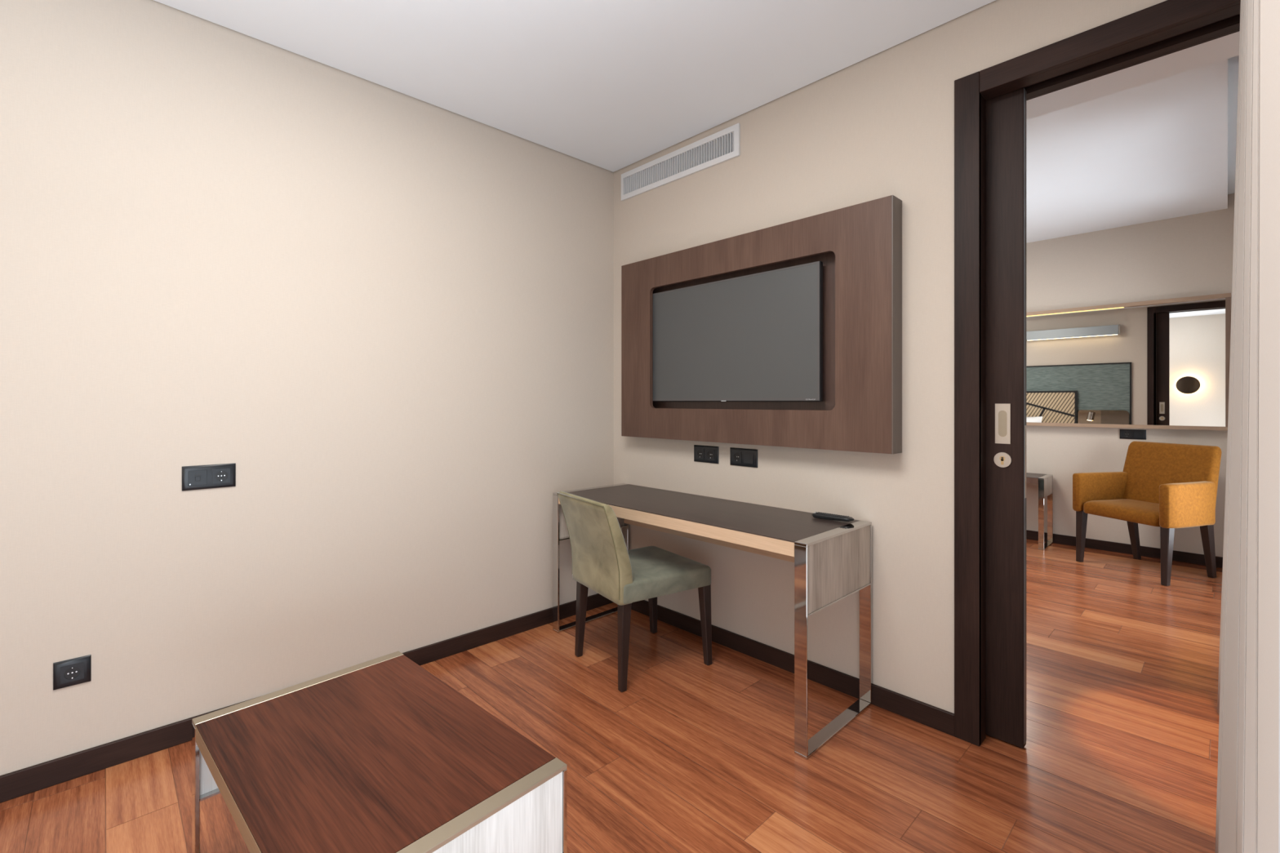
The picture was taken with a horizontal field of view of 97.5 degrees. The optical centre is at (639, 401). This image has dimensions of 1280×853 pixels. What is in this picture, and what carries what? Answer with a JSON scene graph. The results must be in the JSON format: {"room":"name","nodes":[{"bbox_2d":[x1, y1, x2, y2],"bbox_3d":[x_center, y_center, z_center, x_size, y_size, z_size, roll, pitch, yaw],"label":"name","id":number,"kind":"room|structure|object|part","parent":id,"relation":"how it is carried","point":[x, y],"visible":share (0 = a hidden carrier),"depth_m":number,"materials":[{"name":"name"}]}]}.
{"room":"hotel suite living room","nodes":[
{"label":"hotel suite living room","id":0,"kind":"room"},
{"bbox_2d":[0,0,613,775],"bbox_3d":[-1.471,-0.104,2.319,3.520,2.700,0.100,0,0,-44],"label":"wall","id":1,"kind":"structure","parent":0,"point":[392,311],"depth_m":2.21,"materials":[{"name":"beige paint"}]},
{"bbox_2d":[53,654,91,690],"bbox_3d":[-1.876,0.896,1.855,0.088,0.088,0.011,0,0,-44],"label":"power socket","id":2,"kind":"object","parent":1,"relation":"attached to","point":[68,673],"visible":1,"depth_m":1.85,"materials":[{"name":"plastic"}]},
{"bbox_2d":[195,476,199,480],"bbox_3d":[-1.635,0.286,2.076,0.014,0.016,0.002,0,0,-44],"label":"shutter","id":3,"kind":"object","parent":1,"relation":"attached to","point":[197,478],"depth_m":2.07,"materials":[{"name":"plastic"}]},
{"bbox_2d":[182,462,235,490],"bbox_3d":[-1.613,0.282,2.104,0.161,0.089,0.013,0,0,-44],"label":"power socket","id":4,"kind":"object","parent":1,"relation":"attached to","point":[223,475],"visible":1,"depth_m":2.10,"materials":[{"name":"plastic"}]},
{"bbox_2d":[0,593,613,803],"bbox_3d":[-1.395,1.206,2.312,3.420,0.080,0.015,0,0,-44],"label":"baseboard","id":5,"kind":"structure","parent":1,"relation":"attached to","point":[24,781],"depth_m":1.99,"materials":[{"name":"black wood"}]},
{"bbox_2d":[154,0,995,172],"bbox_3d":[-0.483,-1.434,1.358,3.400,0.020,2.635,0,0,-44],"label":"ceiling","id":6,"kind":"structure","parent":0,"point":[610,85],"depth_m":2.27,"materials":[{"name":"paint"}]},
{"bbox_2d":[0,538,1222,852],"bbox_3d":[0.428,1.246,3.125,7.260,0.001,4.560,0,0,-44],"label":"floor","id":7,"kind":"structure","parent":0,"point":[1119,754],"depth_m":1.98,"materials":[{"name":"brown wood"}]},
{"bbox_2d":[191,651,567,852],"bbox_3d":[-0.641,1.021,1.319,0.830,0.450,0.522,0,0,43],"label":"coffee table","id":8,"kind":"object","parent":7,"relation":"on","point":[381,754],"visible":1,"depth_m":1.22,"materials":[{"name":"wood"}]},
{"bbox_3d":[-1.107,1.021,1.399,0.038,0.429,0.010,0,0,43],"label":"leg","id":9,"kind":"part","parent":8,"relation":"part of","materials":[{"name":"silver metal"}]},
{"bbox_3d":[-0.938,0.896,1.592,0.019,0.178,0.500,0,0,43],"label":"panel","id":10,"kind":"part","parent":8,"relation":"part of","materials":[{"name":"white wood"}]},
{"bbox_3d":[-0.933,0.988,1.587,0.038,0.006,0.501,0,0,43],"label":"rail","id":11,"kind":"part","parent":8,"relation":"part of","materials":[{"name":"wood"}]},
{"bbox_3d":[-0.933,0.801,1.587,0.038,0.010,0.522,0,0,43],"label":"rail","id":12,"kind":"part","parent":8,"relation":"part of","materials":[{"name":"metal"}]},
{"bbox_3d":[-0.350,0.801,1.051,0.038,0.010,0.522,0,0,43],"label":"rail","id":13,"kind":"part","parent":8,"relation":"part of","materials":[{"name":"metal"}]},
{"bbox_3d":[-0.345,0.896,1.047,0.019,0.178,0.500,0,0,43],"label":"panel","id":14,"kind":"part","parent":8,"relation":"part of","materials":[{"name":"white wood"}]},
{"bbox_3d":[-0.176,1.021,1.240,0.038,0.429,0.010,0,0,43],"label":"leg","id":15,"kind":"part","parent":8,"relation":"part of","materials":[{"name":"silver metal"}]},
{"bbox_2d":[556,491,711,692],"bbox_3d":[-0.034,0.840,2.692,0.588,0.813,0.487,0,0,-34],"label":"dining chair","id":16,"kind":"object","parent":7,"relation":"on","point":[602,563],"visible":1,"depth_m":2.55,"materials":[{"name":"green fabric"}]},
{"bbox_3d":[-0.283,1.050,2.749,0.057,0.392,0.051,0,0,-34],"label":"leg","id":17,"kind":"part","parent":16,"relation":"part of","materials":[{"name":"brown wood"}]},
{"bbox_3d":[-0.210,0.653,2.572,0.154,0.439,0.455,0,0,-34],"label":"backrest","id":18,"kind":"part","parent":16,"relation":"part of","materials":[{"name":"green fabric"}]},
{"bbox_3d":[-0.070,1.050,2.434,0.057,0.392,0.049,0,0,-34],"label":"leg","id":19,"kind":"part","parent":16,"relation":"part of","materials":[{"name":"brown wood"}]},
{"bbox_3d":[0.067,1.050,3.016,0.057,0.392,0.048,0,0,-34],"label":"leg","id":20,"kind":"part","parent":16,"relation":"part of","materials":[{"name":"brown wood"}]},
{"bbox_3d":[0.004,0.819,2.717,0.496,0.099,0.487,0,0,-34],"label":"seat","id":21,"kind":"part","parent":16,"relation":"part of","materials":[{"name":"green fabric"}]},
{"bbox_3d":[0.307,1.050,2.662,0.057,0.392,0.048,0,0,-34],"label":"leg","id":22,"kind":"part","parent":16,"relation":"part of","materials":[{"name":"brown wood"}]},
{"bbox_2d":[552,483,871,759],"bbox_3d":[0.239,0.871,2.679,0.517,0.750,1.525,0,0,-44],"label":"desk","id":23,"kind":"object","parent":7,"relation":"on","point":[832,559],"visible":0.81,"depth_m":2.28,"materials":[{"name":"brown wood"}]},
{"bbox_3d":[-0.454,0.871,3.038,0.010,0.729,0.049,0,0,-44],"label":"leg","id":24,"kind":"part","parent":23,"relation":"part of","materials":[{"name":"silver metal"}]},
{"bbox_3d":[-0.271,1.241,3.213,0.517,0.010,0.049,0,0,-44],"label":"foot rail","id":25,"kind":"part","parent":23,"relation":"part of","materials":[{"name":"silver metal"}]},
{"bbox_3d":[-0.271,0.501,3.213,0.517,0.010,0.049,0,0,-44],"label":"rail","id":26,"kind":"part","parent":23,"relation":"part of","materials":[{"name":"silver metal"}]},
{"bbox_3d":[-0.279,0.625,3.222,0.495,0.237,0.019,0,0,-44],"label":"panel","id":27,"kind":"part","parent":23,"relation":"part of","materials":[{"name":"grey wood"}]},
{"bbox_3d":[-0.271,0.747,3.213,0.496,0.006,0.049,0,0,-44],"label":"rail","id":28,"kind":"part","parent":23,"relation":"part of","materials":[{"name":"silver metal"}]},
{"bbox_3d":[-0.087,0.871,3.388,0.010,0.729,0.049,0,0,-44],"label":"leg","id":29,"kind":"part","parent":23,"relation":"part of","materials":[{"name":"silver metal"}]},
{"bbox_3d":[0.404,0.635,2.837,0.020,0.177,1.425,0,0,-44],"label":"modesty panel","id":30,"kind":"part","parent":23,"relation":"part of","materials":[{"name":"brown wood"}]},
{"bbox_3d":[0.566,0.871,1.971,0.010,0.729,0.049,0,0,-44],"label":"leg","id":31,"kind":"part","parent":23,"relation":"part of","materials":[{"name":"silver metal"}]},
{"bbox_2d":[811,511,853,521],"bbox_3d":[0.804,0.483,2.344,0.178,0.021,0.045,0,0,43],"label":"remote control","id":32,"kind":"object","parent":23,"relation":"on","point":[817,514],"visible":1,"depth_m":2.33,"materials":[{"name":"black plastic"}]},
{"bbox_3d":[0.749,0.501,2.146,0.517,0.010,0.049,0,0,-44],"label":"rail","id":33,"kind":"part","parent":23,"relation":"part of","materials":[{"name":"silver metal"}]},
{"bbox_3d":[0.749,1.241,2.146,0.517,0.010,0.049,0,0,-44],"label":"foot rail","id":34,"kind":"part","parent":23,"relation":"part of","materials":[{"name":"silver metal"}]},
{"bbox_3d":[0.757,0.625,2.137,0.495,0.237,0.019,0,0,-44],"label":"panel","id":35,"kind":"part","parent":23,"relation":"part of","materials":[{"name":"grey wood"}]},
{"bbox_3d":[0.749,0.747,2.146,0.496,0.006,0.049,0,0,-44],"label":"rail","id":36,"kind":"part","parent":23,"relation":"part of","materials":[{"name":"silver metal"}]},
{"bbox_3d":[0.932,0.871,2.321,0.010,0.729,0.049,0,0,-44],"label":"leg","id":37,"kind":"part","parent":23,"relation":"part of","materials":[{"name":"silver metal"}]},
{"bbox_2d":[1026,472,1053,550],"bbox_3d":[3.243,0.945,5.082,0.350,0.603,0.750,0,0,-44],"label":"side table","id":38,"kind":"object","parent":7,"relation":"on","point":[1045,482],"visible":0.52,"depth_m":4.77,"materials":[{"name":"silver metal"}]},
{"bbox_3d":[3.365,0.945,4.708,0.010,0.582,0.040,0,0,-44],"label":"leg","id":39,"kind":"part","parent":38,"relation":"part of","materials":[{"name":"silver metal"}]},
{"bbox_3d":[3.488,0.648,4.826,0.350,0.010,0.040,0,0,-44],"label":"rail","id":40,"kind":"part","parent":38,"relation":"part of","materials":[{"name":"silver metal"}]},
{"bbox_3d":[3.488,1.241,4.826,0.350,0.010,0.040,0,0,-44],"label":"foot rail","id":41,"kind":"part","parent":38,"relation":"part of","materials":[{"name":"silver metal"}]},
{"bbox_3d":[3.493,0.727,4.820,0.328,0.146,0.019,0,0,-44],"label":"panel","id":42,"kind":"part","parent":38,"relation":"part of","materials":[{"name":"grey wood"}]},
{"bbox_3d":[3.611,0.945,4.943,0.010,0.582,0.040,0,0,-44],"label":"leg","id":43,"kind":"part","parent":38,"relation":"part of","materials":[{"name":"silver metal"}]},
{"bbox_2d":[1072,440,1222,586],"bbox_3d":[3.744,0.780,4.148,0.577,0.931,0.668,0,0,-14],"label":"armchair","id":44,"kind":"object","parent":7,"relation":"on","point":[1169,486],"visible":1,"depth_m":4.09,"materials":[{"name":"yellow fabric"}]},
{"bbox_3d":[3.435,1.046,4.367,0.064,0.400,0.056,0,0,-14],"label":"leg","id":45,"kind":"part","parent":44,"relation":"part of","materials":[{"name":"brown wood"}]},
{"bbox_3d":[3.624,0.708,4.417,0.475,0.300,0.078,0,0,-10],"label":"armrest","id":46,"kind":"part","parent":44,"relation":"part of","materials":[{"name":"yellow fabric"}]},
{"bbox_3d":[3.696,0.806,4.136,0.468,0.104,0.524,0,0,-14],"label":"seat","id":47,"kind":"part","parent":44,"relation":"part of","materials":[{"name":"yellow fabric"}]},
{"bbox_3d":[3.899,1.046,4.438,0.111,0.400,0.056,0,0,-14],"label":"leg","id":48,"kind":"part","parent":44,"relation":"part of","materials":[{"name":"brown wood"}]},
{"bbox_3d":[3.572,1.046,3.805,0.064,0.400,0.056,0,0,-14],"label":"leg","id":49,"kind":"part","parent":44,"relation":"part of","materials":[{"name":"brown wood"}]},
{"bbox_3d":[3.931,0.587,4.193,0.192,0.543,0.604,0,0,-14],"label":"backrest","id":50,"kind":"part","parent":44,"relation":"part of","materials":[{"name":"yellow fabric"}]},
{"bbox_3d":[3.761,0.708,3.854,0.475,0.300,0.078,0,0,-18],"label":"armrest","id":51,"kind":"part","parent":44,"relation":"part of","materials":[{"name":"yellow fabric"}]},
{"bbox_3d":[4.015,1.046,3.962,0.111,0.400,0.056,0,0,-14],"label":"leg","id":52,"kind":"part","parent":44,"relation":"part of","materials":[{"name":"brown wood"}]},
{"bbox_2d":[613,0,1166,713],"bbox_3d":[0.384,-0.154,3.041,0.160,2.800,4.620,0,0,-44],"label":"wall","id":53,"kind":"structure","parent":0,"point":[881,125],"depth_m":2.34,"materials":[{"name":"beige paint"}]},
{"bbox_2d":[621,123,740,200],"bbox_3d":[0.229,-1.308,3.152,0.114,0.160,0.879,0,0,-44],"label":"air vent","id":54,"kind":"object","parent":53,"relation":"in","point":[723,145],"visible":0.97,"depth_m":3.08,"materials":[{"name":"white metal"}]},
{"bbox_3d":[-0.089,-1.308,3.415,0.013,0.102,0.003,0,0,-36],"label":"blade","id":55,"kind":"part","parent":54,"relation":"part of","materials":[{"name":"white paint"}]},
{"bbox_3d":[-0.077,-1.308,3.403,0.013,0.102,0.003,0,0,-36],"label":"blade","id":56,"kind":"part","parent":54,"relation":"part of","materials":[{"name":"white paint"}]},
{"bbox_3d":[-0.065,-1.308,3.390,0.013,0.102,0.003,0,0,-36],"label":"blade","id":57,"kind":"part","parent":54,"relation":"part of","materials":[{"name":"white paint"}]},
{"bbox_3d":[-0.053,-1.308,3.378,0.013,0.102,0.003,0,0,-36],"label":"blade","id":58,"kind":"part","parent":54,"relation":"part of","materials":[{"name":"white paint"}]},
{"bbox_3d":[-0.041,-1.308,3.365,0.013,0.102,0.003,0,0,-36],"label":"blade","id":59,"kind":"part","parent":54,"relation":"part of","materials":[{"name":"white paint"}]},
{"bbox_3d":[-0.029,-1.308,3.353,0.013,0.102,0.003,0,0,-36],"label":"blade","id":60,"kind":"part","parent":54,"relation":"part of","materials":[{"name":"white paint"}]},
{"bbox_3d":[-0.017,-1.308,3.341,0.013,0.102,0.003,0,0,-36],"label":"blade","id":61,"kind":"part","parent":54,"relation":"part of","materials":[{"name":"white paint"}]},
{"bbox_3d":[-0.005,-1.308,3.328,0.013,0.102,0.003,0,0,-36],"label":"blade","id":62,"kind":"part","parent":54,"relation":"part of","materials":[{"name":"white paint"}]},
{"bbox_3d":[0.007,-1.308,3.316,0.013,0.102,0.003,0,0,-36],"label":"blade","id":63,"kind":"part","parent":54,"relation":"part of","materials":[{"name":"white paint"}]},
{"bbox_3d":[0.019,-1.308,3.303,0.013,0.102,0.003,0,0,-36],"label":"blade","id":64,"kind":"part","parent":54,"relation":"part of","materials":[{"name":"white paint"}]},
{"bbox_3d":[0.031,-1.308,3.291,0.013,0.102,0.003,0,0,-36],"label":"blade","id":65,"kind":"part","parent":54,"relation":"part of","materials":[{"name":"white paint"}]},
{"bbox_3d":[0.043,-1.308,3.278,0.013,0.102,0.003,0,0,-36],"label":"blade","id":66,"kind":"part","parent":54,"relation":"part of","materials":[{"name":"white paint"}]},
{"bbox_3d":[0.055,-1.308,3.266,0.013,0.102,0.003,0,0,-36],"label":"blade","id":67,"kind":"part","parent":54,"relation":"part of","materials":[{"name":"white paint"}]},
{"bbox_3d":[0.067,-1.308,3.253,0.013,0.102,0.003,0,0,-36],"label":"blade","id":68,"kind":"part","parent":54,"relation":"part of","materials":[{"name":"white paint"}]},
{"bbox_3d":[0.078,-1.308,3.241,0.013,0.102,0.003,0,0,-36],"label":"blade","id":69,"kind":"part","parent":54,"relation":"part of","materials":[{"name":"white paint"}]},
{"bbox_3d":[0.090,-1.308,3.228,0.013,0.102,0.003,0,0,-36],"label":"blade","id":70,"kind":"part","parent":54,"relation":"part of","materials":[{"name":"white paint"}]},
{"bbox_3d":[0.102,-1.308,3.216,0.013,0.102,0.003,0,0,-36],"label":"blade","id":71,"kind":"part","parent":54,"relation":"part of","materials":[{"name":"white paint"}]},
{"bbox_3d":[0.114,-1.308,3.203,0.013,0.102,0.003,0,0,-36],"label":"blade","id":72,"kind":"part","parent":54,"relation":"part of","materials":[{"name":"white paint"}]},
{"bbox_3d":[0.126,-1.308,3.191,0.013,0.102,0.003,0,0,-36],"label":"blade","id":73,"kind":"part","parent":54,"relation":"part of","materials":[{"name":"white paint"}]},
{"bbox_3d":[0.138,-1.308,3.178,0.013,0.102,0.003,0,0,-36],"label":"blade","id":74,"kind":"part","parent":54,"relation":"part of","materials":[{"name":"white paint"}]},
{"bbox_3d":[0.150,-1.308,3.166,0.013,0.102,0.003,0,0,-36],"label":"blade","id":75,"kind":"part","parent":54,"relation":"part of","materials":[{"name":"white paint"}]},
{"bbox_3d":[0.162,-1.308,3.153,0.013,0.102,0.003,0,0,-36],"label":"blade","id":76,"kind":"part","parent":54,"relation":"part of","materials":[{"name":"white paint"}]},
{"bbox_3d":[0.174,-1.308,3.141,0.013,0.102,0.003,0,0,-36],"label":"blade","id":77,"kind":"part","parent":54,"relation":"part of","materials":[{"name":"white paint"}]},
{"bbox_3d":[0.186,-1.308,3.128,0.013,0.102,0.003,0,0,-36],"label":"blade","id":78,"kind":"part","parent":54,"relation":"part of","materials":[{"name":"white paint"}]},
{"bbox_3d":[0.198,-1.308,3.116,0.013,0.102,0.003,0,0,-36],"label":"blade","id":79,"kind":"part","parent":54,"relation":"part of","materials":[{"name":"white paint"}]},
{"bbox_3d":[0.210,-1.308,3.103,0.013,0.102,0.003,0,0,-36],"label":"blade","id":80,"kind":"part","parent":54,"relation":"part of","materials":[{"name":"white paint"}]},
{"bbox_3d":[0.222,-1.308,3.091,0.013,0.102,0.003,0,0,-36],"label":"blade","id":81,"kind":"part","parent":54,"relation":"part of","materials":[{"name":"white paint"}]},
{"bbox_3d":[0.234,-1.308,3.078,0.013,0.102,0.003,0,0,-36],"label":"blade","id":82,"kind":"part","parent":54,"relation":"part of","materials":[{"name":"white paint"}]},
{"bbox_3d":[0.246,-1.308,3.066,0.013,0.102,0.003,0,0,-36],"label":"blade","id":83,"kind":"part","parent":54,"relation":"part of","materials":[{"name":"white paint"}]},
{"bbox_3d":[0.258,-1.308,3.053,0.013,0.102,0.003,0,0,-36],"label":"blade","id":84,"kind":"part","parent":54,"relation":"part of","materials":[{"name":"white paint"}]},
{"bbox_3d":[0.270,-1.308,3.041,0.013,0.102,0.003,0,0,-36],"label":"blade","id":85,"kind":"part","parent":54,"relation":"part of","materials":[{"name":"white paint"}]},
{"bbox_3d":[0.281,-1.308,3.028,0.013,0.102,0.003,0,0,-36],"label":"blade","id":86,"kind":"part","parent":54,"relation":"part of","materials":[{"name":"white paint"}]},
{"bbox_3d":[0.293,-1.308,3.016,0.013,0.102,0.003,0,0,-36],"label":"blade","id":87,"kind":"part","parent":54,"relation":"part of","materials":[{"name":"white paint"}]},
{"bbox_3d":[0.305,-1.308,3.003,0.013,0.102,0.003,0,0,-36],"label":"blade","id":88,"kind":"part","parent":54,"relation":"part of","materials":[{"name":"white paint"}]},
{"bbox_3d":[0.317,-1.308,2.991,0.013,0.102,0.003,0,0,-36],"label":"blade","id":89,"kind":"part","parent":54,"relation":"part of","materials":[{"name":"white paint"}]},
{"bbox_3d":[0.329,-1.308,2.978,0.013,0.102,0.003,0,0,-36],"label":"blade","id":90,"kind":"part","parent":54,"relation":"part of","materials":[{"name":"white paint"}]},
{"bbox_3d":[0.341,-1.308,2.966,0.013,0.102,0.003,0,0,-36],"label":"blade","id":91,"kind":"part","parent":54,"relation":"part of","materials":[{"name":"white paint"}]},
{"bbox_3d":[0.353,-1.308,2.953,0.013,0.102,0.003,0,0,-36],"label":"blade","id":92,"kind":"part","parent":54,"relation":"part of","materials":[{"name":"white paint"}]},
{"bbox_3d":[0.365,-1.308,2.941,0.013,0.102,0.003,0,0,-36],"label":"blade","id":93,"kind":"part","parent":54,"relation":"part of","materials":[{"name":"white paint"}]},
{"bbox_3d":[0.377,-1.308,2.928,0.013,0.102,0.003,0,0,-36],"label":"blade","id":94,"kind":"part","parent":54,"relation":"part of","materials":[{"name":"white paint"}]},
{"bbox_3d":[0.389,-1.308,2.916,0.013,0.102,0.003,0,0,-36],"label":"blade","id":95,"kind":"part","parent":54,"relation":"part of","materials":[{"name":"white paint"}]},
{"bbox_3d":[0.401,-1.308,2.903,0.013,0.102,0.003,0,0,-36],"label":"blade","id":96,"kind":"part","parent":54,"relation":"part of","materials":[{"name":"white paint"}]},
{"bbox_3d":[0.413,-1.308,2.891,0.013,0.102,0.003,0,0,-36],"label":"blade","id":97,"kind":"part","parent":54,"relation":"part of","materials":[{"name":"white paint"}]},
{"bbox_3d":[0.425,-1.308,2.878,0.013,0.102,0.003,0,0,-36],"label":"blade","id":98,"kind":"part","parent":54,"relation":"part of","materials":[{"name":"white paint"}]},
{"bbox_3d":[0.437,-1.308,2.866,0.013,0.102,0.003,0,0,-36],"label":"blade","id":99,"kind":"part","parent":54,"relation":"part of","materials":[{"name":"white paint"}]},
{"bbox_3d":[0.449,-1.308,2.853,0.013,0.102,0.003,0,0,-36],"label":"blade","id":100,"kind":"part","parent":54,"relation":"part of","materials":[{"name":"white paint"}]},
{"bbox_3d":[0.461,-1.308,2.841,0.013,0.102,0.003,0,0,-36],"label":"blade","id":101,"kind":"part","parent":54,"relation":"part of","materials":[{"name":"white paint"}]},
{"bbox_3d":[0.472,-1.308,2.829,0.013,0.102,0.003,0,0,-36],"label":"blade","id":102,"kind":"part","parent":54,"relation":"part of","materials":[{"name":"white paint"}]},
{"bbox_2d":[693,444,718,463],"bbox_3d":[0.346,0.278,2.957,0.011,0.088,0.165,0,0,-44],"label":"power socket","id":103,"kind":"object","parent":53,"relation":"attached to","point":[707,454],"visible":1,"depth_m":2.95,"materials":[{"name":"plastic"}]},
{"bbox_2d":[729,447,757,467],"bbox_3d":[0.511,0.278,2.782,0.014,0.088,0.164,0,0,-44],"label":"power socket","id":104,"kind":"object","parent":53,"relation":"attached to","point":[738,456],"visible":1,"depth_m":2.78,"materials":[{"name":"plastic"}]},
{"bbox_2d":[621,195,902,453],"bbox_3d":[0.467,-0.298,2.773,0.090,1.004,1.574,0,0,-44],"label":"wall panel","id":105,"kind":"object","parent":53,"relation":"attached to","point":[859,246],"visible":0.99,"depth_m":2.44,"materials":[{"name":"brown wood"}]},
{"bbox_2d":[652,261,822,401],"bbox_3d":[0.437,-0.303,2.810,0.051,0.607,1.032,0,0,-44],"label":"television","id":106,"kind":"object","parent":105,"relation":"attached to","point":[756,337],"visible":1,"depth_m":2.71,"materials":[{"name":"black plastic"}]},
{"bbox_2d":[631,600,954,736],"bbox_3d":[0.507,1.206,2.786,0.015,0.080,1.929,0,0,-44],"label":"baseboard","id":107,"kind":"structure","parent":53,"relation":"attached to","point":[941,720],"depth_m":2.47,"materials":[{"name":"black wood"}]},
{"bbox_2d":[954,0,1240,748],"bbox_3d":[1.573,0.026,1.798,0.190,2.439,0.976,0,0,-44],"label":"door","id":108,"kind":"structure","parent":53,"relation":"in","point":[990,132],"depth_m":2.04,"materials":[{"name":"wood"}]},
{"bbox_3d":[1.324,0.081,2.048,0.004,0.146,0.048,0,0,-44],"label":"handle","id":109,"kind":"part","parent":108,"relation":"part of","materials":[{"name":"metal"}]},
{"bbox_3d":[1.383,0.216,2.014,0.018,0.260,0.001,0,0,-44],"label":"lock plate","id":110,"kind":"part","parent":108,"relation":"part of","materials":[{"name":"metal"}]},
{"bbox_2d":[1026,58,1227,243],"bbox_3d":[1.756,-1.506,4.612,3.205,0.135,4.245,0,0,-44],"label":"ceiling","id":111,"kind":"structure","parent":0,"point":[1157,149],"depth_m":3.31,"materials":[{"name":"paint"}]},
{"bbox_2d":[1026,193,1235,557],"bbox_3d":[3.080,-0.154,5.619,0.100,2.800,4.620,0,0,-44],"label":"wall","id":112,"kind":"structure","parent":0,"point":[1191,255],"depth_m":4.65,"materials":[{"name":"beige paint"}]},
{"bbox_2d":[1026,529,1222,568],"bbox_3d":[3.004,1.206,5.615,0.015,0.080,4.520,0,0,-44],"label":"baseboard","id":113,"kind":"structure","parent":112,"relation":"attached to","point":[1155,553],"depth_m":4.60,"materials":[{"name":"black wood"}]},
{"bbox_2d":[1026,293,1231,431],"bbox_3d":[3.638,-0.292,4.912,0.069,1.014,2.112,0,0,-44],"label":"wall mirror","id":114,"kind":"object","parent":112,"relation":"attached to","point":[1164,364],"visible":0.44,"depth_m":4.54,"materials":[{"name":"clear mirror"}]},
{"bbox_2d":[1120,429,1146,439],"bbox_3d":[4.008,0.268,4.566,0.014,0.078,0.163,0,0,-44],"label":"power socket","id":115,"kind":"object","parent":112,"relation":"attached to","point":[1124,433],"visible":1,"depth_m":4.56,"materials":[{"name":"plastic"}]},
{"bbox_2d":[1026,31,1239,119],"bbox_3d":[0.550,-1.389,3.269,0.395,0.370,4.520,0,0,-44],"label":"wall","id":116,"kind":"structure","parent":0,"point":[1227,46],"depth_m":2.07,"materials":[{"name":"paint"}]},
{"bbox_2d":[1227,55,1239,194],"bbox_3d":[3.318,-1.559,2.979,3.205,0.030,0.275,0,0,-44],"label":"ceiling","id":117,"kind":"structure","parent":0,"point":[1233,62],"depth_m":3.06,"materials":[{"name":"paint"}]},
{"bbox_2d":[1217,438,1227,713],"bbox_3d":[2.540,-0.151,2.362,0.585,2.775,0.151,0,0,-44],"label":"curtain","id":118,"kind":"object","parent":117,"relation":"hanging from","point":[1220,658],"visible":0.02,"depth_m":2.22,"materials":[{"name":"beige fabric"}]},
{"bbox_3d":[0.493,-1.559,0.279,3.500,0.030,0.275,0,0,-44],"label":"ceiling","id":119,"kind":"structure","parent":0,"visible":0},
{"bbox_2d":[1215,0,1279,852],"bbox_3d":[1.075,-0.157,0.955,1.464,2.765,0.150,0,0,-44],"label":"curtain","id":120,"kind":"object","parent":119,"relation":"hanging from","point":[1248,771],"visible":1,"depth_m":0.78,"materials":[{"name":"beige fabric"}]},
{"bbox_2d":[1278,469,1279,852],"bbox_3d":[0.358,-0.157,0.247,0.460,2.765,0.100,0,0,-44],"label":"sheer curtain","id":121,"kind":"object","parent":119,"relation":"hanging from","point":[1279,469],"visible":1,"depth_m":0.40,"materials":[{"name":"white fabric"}]}
]}

